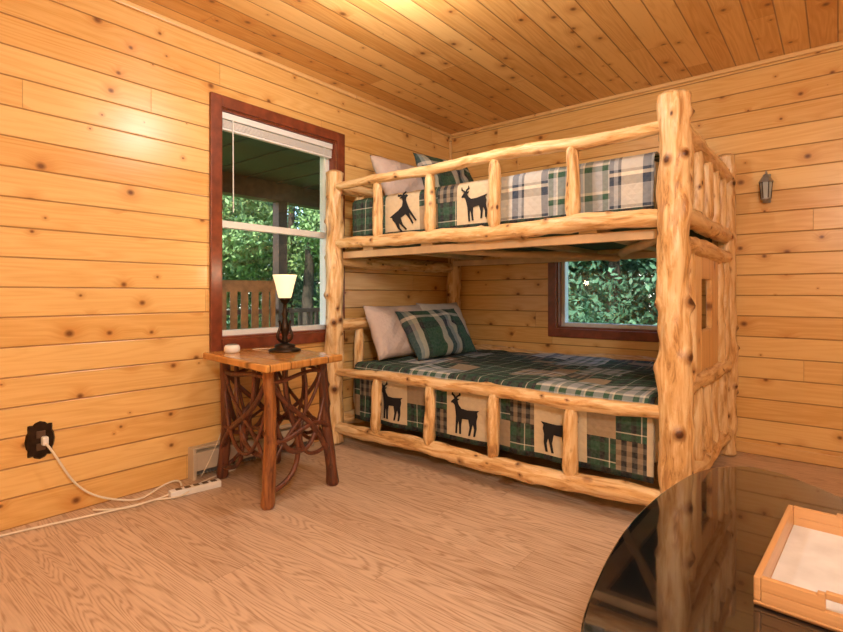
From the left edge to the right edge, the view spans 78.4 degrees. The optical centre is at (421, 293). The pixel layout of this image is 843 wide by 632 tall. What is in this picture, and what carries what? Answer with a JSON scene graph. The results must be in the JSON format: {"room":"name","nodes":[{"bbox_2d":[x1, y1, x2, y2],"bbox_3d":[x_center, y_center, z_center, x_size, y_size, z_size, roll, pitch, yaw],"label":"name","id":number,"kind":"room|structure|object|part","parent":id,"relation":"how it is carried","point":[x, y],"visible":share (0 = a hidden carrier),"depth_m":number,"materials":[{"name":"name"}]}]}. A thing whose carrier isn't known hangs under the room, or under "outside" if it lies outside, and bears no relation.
{"room":"cabin bedroom","nodes":[
{"label":"cabin bedroom","id":0,"kind":"room"},
{"bbox_2d":[0,0,448,531],"bbox_3d":[-1.450,-0.234,2.910,0.150,2.568,5.614,0,0,39],"label":"wall","id":1,"kind":"structure","parent":0,"point":[104,104],"depth_m":2.64,"materials":[{"name":"brown wood"}]},
{"bbox_2d":[24,421,54,458],"bbox_3d":[-1.762,0.677,2.391,0.016,0.177,0.119,0,0,39],"label":"wall outlet","id":2,"kind":"object","parent":1,"relation":"attached to","point":[33,446],"visible":0.87,"depth_m":2.38,"materials":[{"name":"brown metal"}]},
{"bbox_2d":[36,430,45,438],"bbox_3d":[-1.758,0.648,2.388,0.006,0.033,0.036,0,0,39],"label":"socket","id":3,"kind":"object","parent":2,"relation":"attached to","point":[39,433],"depth_m":2.38,"materials":[{"name":"brown plastic"}]},
{"bbox_2d":[36,443,45,450],"bbox_3d":[-1.758,0.706,2.388,0.006,0.033,0.036,0,0,39],"label":"socket","id":4,"kind":"object","parent":2,"relation":"attached to","point":[39,447],"depth_m":2.38,"materials":[{"name":"plastic"}]},
{"bbox_2d":[188,419,313,480],"bbox_3d":[-1.035,0.960,3.254,0.066,0.180,0.860,0,0,39],"label":"baseboard heater","id":5,"kind":"object","parent":1,"relation":"attached to","point":[199,456],"visible":0.41,"depth_m":3.00,"materials":[{"name":"metal"}]},
{"bbox_2d":[222,332,325,350],"bbox_3d":[-0.906,0.306,3.442,0.030,0.070,0.917,0,0,39],"label":"sill","id":6,"kind":"structure","parent":1,"relation":"attached to","point":[302,338],"depth_m":3.33,"materials":[{"name":"brown wood"}]},
{"bbox_2d":[222,324,325,335],"bbox_3d":[-0.992,0.248,3.511,0.070,0.045,0.827,0,0,39],"label":"frame","id":7,"kind":"object","parent":1,"relation":"attached to","point":[318,326],"visible":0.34,"depth_m":3.41,"materials":[{"name":"white plastic"}]},
{"bbox_2d":[209,91,344,351],"bbox_3d":[-0.932,-0.423,3.464,0.082,1.529,1.057,0,0,39],"label":"window frame","id":8,"kind":"structure","parent":1,"relation":"attached to","point":[215,99],"depth_m":3.05,"materials":[{"name":"brown wood"}]},
{"bbox_2d":[222,95,337,169],"bbox_3d":[-0.960,-0.459,3.486,0.152,1.459,0.917,0,0,39],"label":"window frame","id":9,"kind":"structure","parent":1,"relation":"in","point":[228,103],"depth_m":3.42,"materials":[{"name":"brown wood"}]},
{"bbox_2d":[222,112,332,251],"bbox_3d":[-0.941,-0.701,3.470,0.050,0.802,0.877,0,0,39],"label":"window blind","id":10,"kind":"object","parent":9,"relation":"attached to","point":[233,124],"visible":0.91,"depth_m":3.41,"materials":[{"name":"white plastic"}]},
{"bbox_3d":[-0.944,-1.004,3.473,0.030,0.015,0.867,0,0,39],"label":"rail","id":11,"kind":"part","parent":10,"relation":"part of","materials":[{"name":"white plastic"}]},
{"bbox_3d":[-0.700,-0.684,3.736,0.004,0.768,0.006,0,0,-13],"label":"pull cord","id":12,"kind":"part","parent":10,"relation":"part of","materials":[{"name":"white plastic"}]},
{"bbox_2d":[111,0,450,136],"bbox_3d":[-1.383,-1.504,2.857,0.022,0.028,5.314,0,0,39],"label":"trim","id":13,"kind":"structure","parent":1,"relation":"attached to","point":[126,3],"depth_m":3.29,"materials":[{"name":"brown wood"}]},
{"bbox_2d":[320,157,328,324],"bbox_3d":[-0.718,-0.423,3.851,0.070,1.389,0.045,0,0,39],"label":"frame","id":14,"kind":"object","parent":1,"relation":"attached to","point":[322,253],"visible":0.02,"depth_m":3.83,"materials":[{"name":"white plastic"}]},
{"bbox_2d":[0,424,842,631],"bbox_3d":[0.392,1.110,1.427,4.880,0.120,5.614,0,0,39],"label":"floor","id":15,"kind":"structure","parent":0,"point":[405,540],"depth_m":2.08,"materials":[{"name":"laminate"}]},
{"bbox_2d":[0,348,270,536],"bbox_3d":[-1.488,0.684,2.576,1.551,0.728,0.241,0,0,-44],"label":"power cord","id":16,"kind":"object","parent":15,"relation":"on","point":[44,439],"visible":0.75,"depth_m":2.49,"materials":[{"name":"white plastic"}]},
{"bbox_3d":[-1.074,0.661,3.017,0.412,0.682,0.197,0,0,-28],"label":"lamp cord","id":17,"kind":"part","parent":16,"relation":"part of","materials":[{"name":"white plastic"}]},
{"bbox_2d":[168,479,220,498],"bbox_3d":[-1.199,1.031,2.744,0.260,0.038,0.050,0,0,-43],"label":"power strip","id":18,"kind":"object","parent":15,"relation":"on","point":[215,483],"depth_m":2.73,"materials":[{"name":"white plastic"}]},
{"bbox_2d":[203,346,341,509],"bbox_3d":[-0.826,0.691,2.842,0.748,0.722,0.570,0,0,39],"label":"nightstand","id":19,"kind":"object","parent":15,"relation":"on","point":[270,364],"visible":1,"depth_m":2.73,"materials":[{"name":"brown wood"}]},
{"bbox_3d":[-1.117,0.709,2.943,0.084,0.684,0.074,0,3,-44],"label":"leg","id":20,"kind":"part","parent":19,"relation":"part of","materials":[{"name":"brown wood"}]},
{"bbox_2d":[224,344,239,352],"bbox_3d":[-1.068,0.306,2.915,0.086,0.048,0.086,0,0,39],"label":"smart speaker","id":21,"kind":"object","parent":19,"relation":"on","point":[229,348],"visible":1,"depth_m":2.88},
{"bbox_3d":[-0.749,0.709,2.530,0.075,0.683,0.072,1,0,39],"label":"leg","id":22,"kind":"part","parent":19,"relation":"part of","materials":[{"name":"brown wood"}]},
{"bbox_3d":[-0.910,0.709,3.188,0.077,0.684,0.076,0,3,5],"label":"leg","id":23,"kind":"part","parent":19,"relation":"part of","materials":[{"name":"brown wood"}]},
{"bbox_2d":[268,274,300,352],"bbox_3d":[-0.787,0.110,2.977,0.184,0.440,0.184,0,0,39],"label":"table lamp","id":24,"kind":"object","parent":19,"relation":"on","point":[284,283],"visible":1,"depth_m":2.95,"materials":[{"name":"brown metal"}]},
{"bbox_3d":[-0.787,0.154,2.977,0.072,0.262,0.072,0,0,39],"label":"stem","id":25,"kind":"part","parent":24,"relation":"part of","materials":[{"name":"brown metal"}]},
{"bbox_3d":[-0.787,-0.040,2.977,0.138,0.140,0.138,0,0,39],"label":"lamp shade","id":26,"kind":"part","parent":24,"relation":"part of","materials":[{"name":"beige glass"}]},
{"bbox_3d":[-0.519,0.709,2.844,0.071,0.686,0.081,-5,1,-16],"label":"leg","id":27,"kind":"part","parent":19,"relation":"part of","materials":[{"name":"brown wood"}]},
{"bbox_2d":[324,89,739,505],"bbox_3d":[0.694,0.070,3.507,2.374,1.960,1.609,0,0,39],"label":"bunk bed","id":28,"kind":"object","parent":15,"relation":"on","point":[691,234],"visible":0.83,"depth_m":2.78,"materials":[{"name":"brown wood"}]},
{"bbox_3d":[-0.617,0.092,3.636,0.149,1.915,0.158,0,0,-5],"label":"post","id":29,"kind":"part","parent":28,"relation":"part of","materials":[{"name":"beige wood"}]},
{"bbox_3d":[-0.157,0.896,4.196,0.125,0.114,1.380,0,0,39],"label":"head rail","id":30,"kind":"part","parent":28,"relation":"part of","materials":[{"name":"beige wood"}]},
{"bbox_3d":[-0.158,0.218,4.198,0.099,0.102,1.380,0,0,39],"label":"head rail","id":31,"kind":"part","parent":28,"relation":"part of","materials":[{"name":"beige wood"}]},
{"bbox_3d":[-0.157,-0.750,4.197,0.107,0.105,1.380,0,0,39],"label":"head rail","id":32,"kind":"part","parent":28,"relation":"part of","materials":[{"name":"beige wood"}]},
{"bbox_3d":[-0.159,-0.236,4.199,0.106,0.109,1.380,0,0,39],"label":"head rail","id":33,"kind":"part","parent":28,"relation":"part of","materials":[{"name":"brown wood"}]},
{"bbox_3d":[0.297,0.085,4.751,0.148,1.930,0.165,0,0,39],"label":"post","id":34,"kind":"part","parent":28,"relation":"part of","materials":[{"name":"brown wood"}]},
{"bbox_3d":[0.239,-0.342,2.940,2.144,0.110,0.112,1,0,39],"label":"rail","id":35,"kind":"part","parent":28,"relation":"part of","materials":[{"name":"beige wood"}]},
{"bbox_3d":[0.242,-0.746,2.943,2.144,0.090,0.088,0,0,39],"label":"guard rail","id":36,"kind":"part","parent":28,"relation":"part of","materials":[{"name":"beige wood"}]},
{"bbox_3d":[0.243,0.531,2.945,2.144,0.094,0.096,-1,-1,39],"label":"guard rail","id":37,"kind":"part","parent":28,"relation":"part of","materials":[{"name":"beige wood"}]},
{"bbox_3d":[0.241,0.924,2.942,2.144,0.112,0.132,-1,-1,39],"label":"rail","id":38,"kind":"part","parent":28,"relation":"part of","materials":[{"name":"beige wood"}]},
{"bbox_2d":[354,391,658,462],"bbox_3d":[0.692,0.654,3.510,2.035,0.288,1.265,0,0,39],"label":"mattress","id":39,"kind":"object","parent":28,"relation":"on","point":[656,421],"visible":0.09,"depth_m":2.40,"materials":[{"name":"green fabric"}]},
{"bbox_2d":[354,349,657,483],"bbox_3d":[0.705,0.664,3.486,1.967,0.403,1.337,0,0,39],"label":"quilt","id":40,"kind":"object","parent":39,"relation":"on","point":[623,446],"visible":0.81,"depth_m":2.94,"materials":[{"name":"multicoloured fabric"}]},
{"bbox_2d":[363,305,421,359],"bbox_3d":[-0.155,0.275,3.913,0.258,0.384,0.620,0,0,42],"label":"pillow","id":41,"kind":"object","parent":40,"relation":"on","point":[390,340],"visible":0.59,"depth_m":3.73,"materials":[{"name":"beige fabric"}]},
{"bbox_2d":[395,308,476,360],"bbox_3d":[0.123,0.295,3.971,0.667,0.352,0.297,0,0,-44],"label":"pillow","id":42,"kind":"object","parent":40,"relation":"on","point":[430,333],"visible":1,"depth_m":3.85,"materials":[{"name":"green fabric"}]},
{"bbox_2d":[416,302,469,335],"bbox_3d":[0.202,0.265,4.357,0.239,0.384,0.600,0,0,37],"label":"pillow","id":43,"kind":"object","parent":40,"relation":"on","point":[424,307],"visible":0.21,"depth_m":4.41,"materials":[{"name":"beige fabric"}]},
{"bbox_2d":[654,161,658,208],"bbox_3d":[0.692,-0.498,3.510,2.035,0.263,1.265,0,0,39],"label":"mattress","id":44,"kind":"object","parent":28,"relation":"on","point":[656,164],"visible":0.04,"depth_m":2.40,"materials":[{"name":"beige fabric"}]},
{"bbox_2d":[352,151,659,235],"bbox_3d":[0.698,-0.525,3.493,1.987,0.300,1.336,0,0,39],"label":"quilt","id":45,"kind":"object","parent":44,"relation":"on","point":[623,183],"visible":0.83,"depth_m":2.76,"materials":[{"name":"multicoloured fabric"}]},
{"bbox_2d":[370,155,424,195],"bbox_3d":[-0.118,-0.835,3.921,0.263,0.352,0.600,0,0,39],"label":"pillow","id":46,"kind":"object","parent":45,"relation":"on","point":[380,164],"visible":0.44,"depth_m":3.74,"materials":[{"name":"beige fabric"}]},
{"bbox_2d":[413,153,473,187],"bbox_3d":[0.228,-0.880,4.105,0.266,0.443,0.646,0,0,41],"label":"pillow","id":47,"kind":"object","parent":45,"relation":"on","point":[455,176],"visible":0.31,"depth_m":3.98,"materials":[{"name":"green fabric"}]},
{"bbox_3d":[1.102,0.085,2.257,0.169,1.930,0.170,0,0,39],"label":"post","id":48,"kind":"part","parent":28,"relation":"part of","materials":[{"name":"beige wood"}]},
{"bbox_3d":[1.542,0.105,2.822,0.032,0.610,0.670,0,0,39],"label":"foot panel","id":49,"kind":"part","parent":28,"relation":"part of","materials":[{"name":"brown wood"}]},
{"bbox_3d":[1.552,-0.364,2.821,0.104,0.104,1.380,0,0,39],"label":"foot rail","id":50,"kind":"part","parent":28,"relation":"part of","materials":[{"name":"brown wood"}]},
{"bbox_3d":[1.544,-0.238,2.827,0.108,0.114,1.380,0,0,39],"label":"foot rail","id":51,"kind":"part","parent":28,"relation":"part of","materials":[{"name":"brown wood"}]},
{"bbox_3d":[1.549,-0.753,2.823,0.103,0.105,1.380,0,0,39],"label":"foot rail","id":52,"kind":"part","parent":28,"relation":"part of","materials":[{"name":"brown wood"}]},
{"bbox_3d":[1.547,0.447,2.824,0.114,0.102,1.380,0,0,39],"label":"foot rail","id":53,"kind":"part","parent":28,"relation":"part of","materials":[{"name":"beige wood"}]},
{"bbox_3d":[1.545,0.889,2.826,0.123,0.113,1.380,0,0,39],"label":"foot rail","id":54,"kind":"part","parent":28,"relation":"part of","materials":[{"name":"beige wood"}]},
{"bbox_3d":[1.989,0.070,3.388,0.147,1.960,0.167,0,0,-8],"label":"post","id":55,"kind":"part","parent":28,"relation":"part of","materials":[{"name":"beige wood"}]},
{"bbox_2d":[581,466,842,631],"bbox_3d":[0.741,0.820,1.047,0.676,0.460,1.602,0,0,39],"label":"coffee table","id":56,"kind":"object","parent":15,"relation":"on","point":[689,560],"visible":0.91,"depth_m":1.15,"materials":[{"name":"black glass"}]},
{"bbox_2d":[753,505,842,631],"bbox_3d":[0.899,0.557,1.042,0.317,0.064,0.450,0,0,42],"label":"serving tray","id":57,"kind":"object","parent":56,"relation":"on","point":[799,575],"visible":1,"depth_m":1.07,"materials":[{"name":"brown wood"}]},
{"bbox_2d":[127,0,842,133],"bbox_3d":[0.392,-1.593,1.427,4.880,0.150,5.614,0,0,39],"label":"ceiling","id":58,"kind":"structure","parent":0,"point":[449,66],"depth_m":3.10,"materials":[{"name":"brown wood"}]},
{"bbox_2d":[452,46,842,456],"bbox_3d":[2.164,-0.234,3.507,4.730,2.568,0.150,0,0,39],"label":"wall","id":59,"kind":"structure","parent":0,"point":[783,119],"depth_m":3.36,"materials":[{"name":"brown wood"}]},
{"bbox_2d":[449,137,451,159],"bbox_3d":[0.277,-0.220,4.917,0.022,2.540,0.022,0,0,39],"label":"trim","id":60,"kind":"structure","parent":59,"relation":"attached to","point":[450,138],"depth_m":4.91,"materials":[{"name":"brown wood"}]},
{"bbox_2d":[562,262,567,325],"bbox_3d":[1.192,-0.050,4.316,0.045,0.660,0.070,0,0,39],"label":"frame","id":61,"kind":"object","parent":59,"relation":"attached to","point":[564,264],"visible":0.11,"depth_m":4.28,"materials":[{"name":"white plastic"}]},
{"bbox_2d":[548,262,656,336],"bbox_3d":[1.437,-0.050,4.021,0.938,0.800,0.082,0,0,39],"label":"window frame","id":62,"kind":"structure","parent":59,"relation":"attached to","point":[552,267],"depth_m":4.25,"materials":[{"name":"brown wood"}]},
{"bbox_2d":[556,328,658,341],"bbox_3d":[1.449,0.315,3.968,0.882,0.070,0.030,0,0,39],"label":"sill","id":63,"kind":"structure","parent":59,"relation":"attached to","point":[560,332],"depth_m":3.96,"materials":[{"name":"brown wood"}]},
{"bbox_2d":[565,322,656,329],"bbox_3d":[1.518,0.258,4.054,0.792,0.045,0.070,0,0,39],"label":"frame","id":64,"kind":"object","parent":59,"relation":"attached to","point":[574,324],"visible":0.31,"depth_m":4.03,"materials":[{"name":"white plastic"}]},
{"bbox_2d":[451,41,842,136],"bbox_3d":[2.060,-1.504,3.481,4.558,0.028,0.022,0,0,39],"label":"trim","id":65,"kind":"structure","parent":59,"relation":"attached to","point":[837,44],"depth_m":3.70,"materials":[{"name":"brown wood"}]},
{"bbox_2d":[758,171,773,202],"bbox_3d":[2.209,-0.687,3.313,0.084,0.210,0.096,0,0,39],"label":"wall lantern","id":66,"kind":"object","parent":59,"relation":"attached to","point":[766,182],"visible":1,"depth_m":3.29,"materials":[{"name":"grey metal"}]},
{"bbox_3d":[2.201,-0.662,3.304,0.068,0.100,0.059,0,0,39],"label":"glass","id":67,"kind":"part","parent":66,"relation":"part of","materials":[{"name":"white glass"}]},
{"bbox_2d":[736,441,842,468],"bbox_3d":[2.063,1.015,3.484,4.558,0.070,0.014,0,0,39],"label":"baseboard","id":68,"kind":"structure","parent":59,"relation":"attached to","point":[745,447],"depth_m":3.26,"materials":[{"name":"brown wood"}]},
{"label":"outside","id":69,"kind":"structure","parent":0,"visible":0},
{"bbox_3d":[0.432,1.725,12.493,65.000,0.150,70.000,0,0,39],"label":"ground","id":70,"kind":"structure","parent":69,"visible":0},
{"bbox_2d":[222,195,267,317],"bbox_3d":[-5.298,-0.778,10.493,3.906,5.799,3.827,0,0,-31],"label":"tree","id":71,"kind":"object","parent":70,"relation":"on","point":[233,240],"visible":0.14,"depth_m":10.11,"materials":[{"name":"green plant"}]},
{"bbox_2d":[222,199,272,329],"bbox_3d":[-6.335,-1.513,13.790,4.975,7.538,5.078,0,0,-34],"label":"tree","id":72,"kind":"object","parent":70,"relation":"on","point":[270,207],"visible":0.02,"depth_m":13.29,"materials":[{"name":"green plant"}]},
{"bbox_2d":[222,131,319,326],"bbox_3d":[-2.071,-0.110,4.236,2.460,2.600,8.000,0,0,39],"label":"porch","id":73,"kind":"object","parent":70,"relation":"on","point":[281,176],"visible":0.05,"depth_m":5.82,"materials":[{"name":"paint"}]},
{"bbox_2d":[222,280,274,329],"bbox_3d":[-1.444,0.477,4.384,0.600,1.194,0.857,0,0,-32],"label":"rocking chair","id":74,"kind":"object","parent":73,"relation":"on","point":[232,286],"visible":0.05,"depth_m":4.59,"materials":[{"name":"brown wood"}]},
{"bbox_2d":[222,197,319,328],"bbox_3d":[-2.770,-1.042,12.586,4.308,6.342,4.367,0,0,39],"label":"tree","id":75,"kind":"object","parent":70,"relation":"on","point":[307,251],"visible":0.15,"depth_m":12.30,"materials":[{"name":"green plant"}]},
{"bbox_2d":[222,201,319,327],"bbox_3d":[-4.397,-2.763,17.119,6.263,9.584,7.556,0,0,-5],"label":"tree","id":76,"kind":"object","parent":70,"relation":"on","point":[297,294],"visible":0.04,"depth_m":16.80,"materials":[{"name":"green plant"}]},
{"bbox_2d":[222,208,319,327],"bbox_3d":[-4.670,-4.240,21.460,10.075,12.779,8.351,0,0,-5],"label":"tree","id":77,"kind":"object","parent":70,"relation":"on","point":[296,214],"visible":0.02,"depth_m":21.35,"materials":[{"name":"green plant"}]},
{"bbox_2d":[568,264,596,321],"bbox_3d":[2.071,-1.285,11.689,4.175,6.389,5.037,0,0,-28],"label":"tree","id":78,"kind":"object","parent":70,"relation":"on","point":[570,264],"visible":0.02,"depth_m":11.02,"materials":[{"name":"green plant"}]},
{"bbox_2d":[568,260,648,306],"bbox_3d":[4.921,-4.240,18.484,8.351,12.779,10.075,0,0,-25],"label":"tree","id":79,"kind":"object","parent":70,"relation":"on","point":[624,271],"visible":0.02,"depth_m":15.10,"materials":[{"name":"green plant"}]},
{"bbox_2d":[569,258,652,322],"bbox_3d":[2.842,-2.467,14.607,7.052,8.945,5.846,0,0,-12],"label":"tree","id":80,"kind":"object","parent":70,"relation":"on","point":[649,258],"visible":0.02,"depth_m":13.34,"materials":[{"name":"green plant"}]},
{"bbox_2d":[568,258,655,323],"bbox_3d":[4.172,-1.513,12.807,4.975,7.538,5.078,0,0,25],"label":"tree","id":81,"kind":"object","parent":70,"relation":"on","point":[601,261],"visible":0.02,"depth_m":11.42,"materials":[{"name":"green plant"}]},
{"bbox_2d":[568,258,657,324],"bbox_3d":[3.740,-1.285,9.951,5.037,6.389,4.175,0,0,7],"label":"tree","id":82,"kind":"object","parent":70,"relation":"on","point":[613,317],"visible":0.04,"depth_m":9.26,"materials":[{"name":"green plant"}]},
{"bbox_2d":[568,258,657,324],"bbox_3d":[5.416,-1.581,9.652,5.541,7.028,4.593,0,0,0],"label":"tree","id":83,"kind":"object","parent":70,"relation":"on","point":[642,290],"visible":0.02,"depth_m":9.80,"materials":[{"name":"green plant"}]},
{"bbox_2d":[587,261,656,323],"bbox_3d":[8.421,-4.240,16.403,8.351,12.779,10.075,0,0,-15],"label":"tree","id":84,"kind":"object","parent":70,"relation":"on","point":[647,307],"visible":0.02,"depth_m":15.65,"materials":[{"name":"green plant"}]},
{"bbox_2d":[621,259,657,323],"bbox_3d":[7.681,-2.763,12.009,6.263,9.584,7.556,0,0,44],"label":"tree","id":85,"kind":"object","parent":70,"relation":"on","point":[652,274],"visible":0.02,"depth_m":12.46,"materials":[{"name":"green plant"}]},
{"bbox_3d":[-1.265,-0.424,3.172,0.070,1.389,0.045,0,0,39],"label":"frame","id":86,"kind":"object","parent":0,"visible":0},
{"bbox_2d":[222,220,323,238],"bbox_3d":[-0.986,-0.432,3.507,0.045,0.044,0.827,0,0,39],"label":"meeting rail","id":87,"kind":"object","parent":86,"relation":"attached to","point":[225,224],"visible":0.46,"depth_m":3.45,"materials":[{"name":"white plastic"}]}
]}

